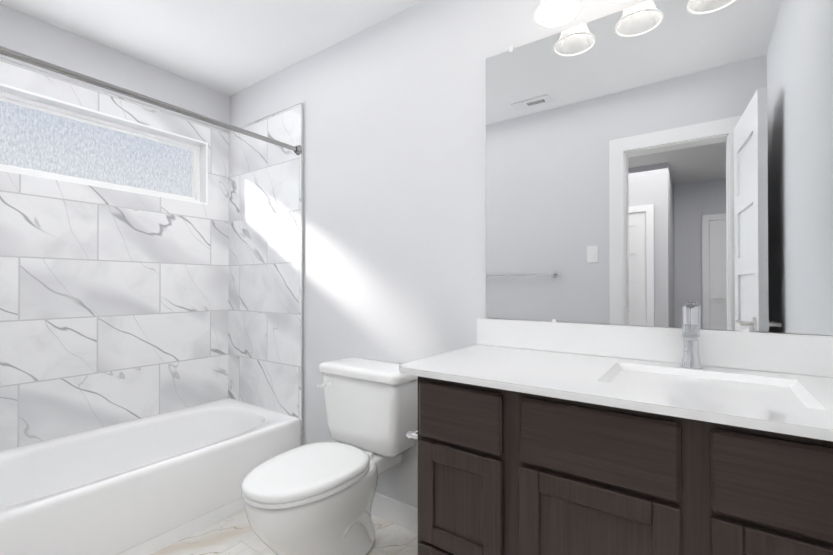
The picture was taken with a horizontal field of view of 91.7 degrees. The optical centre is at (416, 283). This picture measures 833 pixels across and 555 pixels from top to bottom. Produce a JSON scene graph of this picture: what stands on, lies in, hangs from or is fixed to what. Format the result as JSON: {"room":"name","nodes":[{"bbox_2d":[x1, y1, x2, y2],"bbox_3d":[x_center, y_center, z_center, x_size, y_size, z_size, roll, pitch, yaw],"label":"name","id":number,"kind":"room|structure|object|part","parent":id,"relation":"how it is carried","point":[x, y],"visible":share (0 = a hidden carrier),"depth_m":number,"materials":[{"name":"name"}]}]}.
{"room":"bathroom","nodes":[
{"label":"bathroom","id":0,"kind":"room"},
{"bbox_2d":[0,4,229,131],"bbox_3d":[-1.807,-0.078,2.158,0.120,2.440,1.620,0,0,35],"label":"wall","id":1,"kind":"structure","parent":0,"point":[25,34],"depth_m":2.20,"materials":[{"name":"white paint"}]},
{"bbox_2d":[0,83,207,204],"bbox_3d":[-1.760,-0.722,2.199,0.110,0.408,1.194,0,0,35],"label":"window","id":2,"kind":"structure","parent":1,"relation":"in","point":[43,136],"depth_m":2.23,"materials":[{"name":"white glass"}]},
{"bbox_2d":[0,59,228,450],"bbox_3d":[-1.718,-0.115,2.169,0.012,1.845,1.500,0,0,35],"label":"wall tile","id":3,"kind":"structure","parent":1,"relation":"attached to","point":[113,307],"depth_m":2.20,"materials":[{"name":"white tile"}]},
{"bbox_2d":[0,58,303,445],"bbox_3d":[-1.404,0.049,1.945,0.783,2.184,1.500,0,0,35],"label":"trim","id":4,"kind":"structure","parent":1,"relation":"attached to","point":[302,238],"depth_m":2.33,"materials":[{"name":"silver metal"}]},
{"bbox_2d":[0,0,422,95],"bbox_3d":[-0.510,-1.343,1.321,3.190,0.080,1.740,0,0,35],"label":"ceiling","id":5,"kind":"structure","parent":0,"point":[229,47],"depth_m":2.06,"materials":[{"name":"white paint"}]},
{"bbox_2d":[151,509,417,554],"bbox_3d":[-0.510,1.167,1.304,3.190,0.060,1.740,0,0,35],"label":"floor","id":6,"kind":"structure","parent":0,"point":[234,534],"depth_m":1.78,"materials":[{"name":"tile"}]},
{"bbox_2d":[0,398,299,554],"bbox_3d":[-1.399,0.958,1.943,0.755,0.365,1.482,0,0,35],"label":"bathtub","id":7,"kind":"object","parent":6,"relation":"on","point":[149,485],"visible":0.98,"depth_m":1.87,"materials":[{"name":"white ceramic"}]},
{"bbox_2d":[241,357,417,554],"bbox_3d":[-0.356,0.755,1.663,0.486,0.768,0.728,0,0,35],"label":"toilet","id":8,"kind":"object","parent":6,"relation":"on","point":[314,499],"visible":0.98,"depth_m":1.62,"materials":[{"name":"white ceramic"}]},
{"bbox_3d":[-0.415,0.726,1.579,0.376,0.048,0.523,0,0,35],"label":"seat","id":9,"kind":"part","parent":8,"relation":"part of","materials":[{"name":"white plastic"}]},
{"bbox_3d":[-0.427,0.468,1.874,0.060,0.032,0.039,0,0,35],"label":"lever","id":10,"kind":"part","parent":8,"relation":"part of","materials":[{"name":"white plastic"}]},
{"bbox_3d":[-0.213,0.395,1.866,0.486,0.046,0.235,0,0,35],"label":"tank lid","id":11,"kind":"part","parent":8,"relation":"part of","materials":[{"name":"white ceramic"}]},
{"bbox_3d":[-0.212,0.583,1.867,0.456,0.330,0.212,0,0,35],"label":"tank","id":12,"kind":"part","parent":8,"relation":"part of","materials":[{"name":"white ceramic"}]},
{"bbox_2d":[399,303,832,554],"bbox_3d":[0.514,0.597,1.154,1.094,1.077,0.564,0,0,35],"label":"bathroom vanity","id":13,"kind":"object","parent":6,"relation":"on","point":[690,437],"visible":1,"depth_m":0.98,"materials":[{"name":"brown wood"}]},
{"bbox_3d":[0.117,0.371,1.128,0.261,0.163,0.019,0,0,35],"label":"drawer","id":14,"kind":"part","parent":13,"relation":"part of","materials":[{"name":"brown wood"}]},
{"bbox_3d":[0.411,0.738,0.917,0.981,0.555,0.019,0,0,35],"label":"door","id":15,"kind":"part","parent":13,"relation":"part of","materials":[{"name":"brown wood"}]},
{"bbox_3d":[0.537,0.369,0.830,0.672,0.163,0.019,0,0,35],"label":"drawer","id":16,"kind":"part","parent":13,"relation":"part of","materials":[{"name":"brown wood"}]},
{"bbox_2d":[680,303,702,368],"bbox_3d":[0.797,0.154,1.175,0.058,0.191,0.134,0,0,35],"label":"faucet","id":17,"kind":"object","parent":13,"relation":"on","point":[690,312],"depth_m":1.19,"materials":[{"name":"silver metal"}]},
{"bbox_2d":[230,0,832,507],"bbox_3d":[-0.042,-0.079,1.974,3.190,2.440,0.120,0,0,35],"label":"wall","id":18,"kind":"structure","parent":0,"point":[394,188],"depth_m":1.93,"materials":[{"name":"white paint"}]},
{"bbox_2d":[228,104,300,445],"bbox_3d":[-0.971,0.055,2.550,0.765,2.180,0.012,0,0,35],"label":"wall tile","id":19,"kind":"structure","parent":18,"relation":"attached to","point":[264,327],"depth_m":2.52,"materials":[{"name":"white tile"}]},
{"bbox_2d":[0,46,301,154],"bbox_3d":[-1.109,-0.776,1.742,0.060,0.060,1.474,0,0,35],"label":"rail","id":20,"kind":"object","parent":19,"relation":"attached to","point":[297,149],"visible":0.98,"depth_m":1.66,"materials":[{"name":"silver metal"}]},
{"bbox_2d":[371,492,417,532],"bbox_3d":[-0.181,1.088,1.983,1.157,0.105,0.013,0,0,35],"label":"baseboard","id":21,"kind":"structure","parent":18,"relation":"attached to","point":[399,513],"depth_m":1.90,"materials":[{"name":"white wood"}]},
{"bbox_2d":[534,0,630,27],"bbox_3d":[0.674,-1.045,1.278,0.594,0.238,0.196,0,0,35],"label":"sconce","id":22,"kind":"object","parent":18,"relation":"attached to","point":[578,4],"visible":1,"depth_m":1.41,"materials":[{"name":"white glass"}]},
{"bbox_2d":[477,318,832,377],"bbox_3d":[0.686,0.197,1.369,1.060,0.110,0.019,0,0,35],"label":"backsplash","id":23,"kind":"structure","parent":18,"relation":"attached to","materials":[{"name":"white stone"}]},
{"bbox_2d":[486,0,832,334],"bbox_3d":[0.704,-0.398,1.368,1.024,1.084,0.008,0,0,35],"label":"mirror","id":24,"kind":"object","parent":18,"relation":"attached to","point":[658,163],"visible":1,"depth_m":1.29,"materials":[{"name":"clear glass"}]}
]}

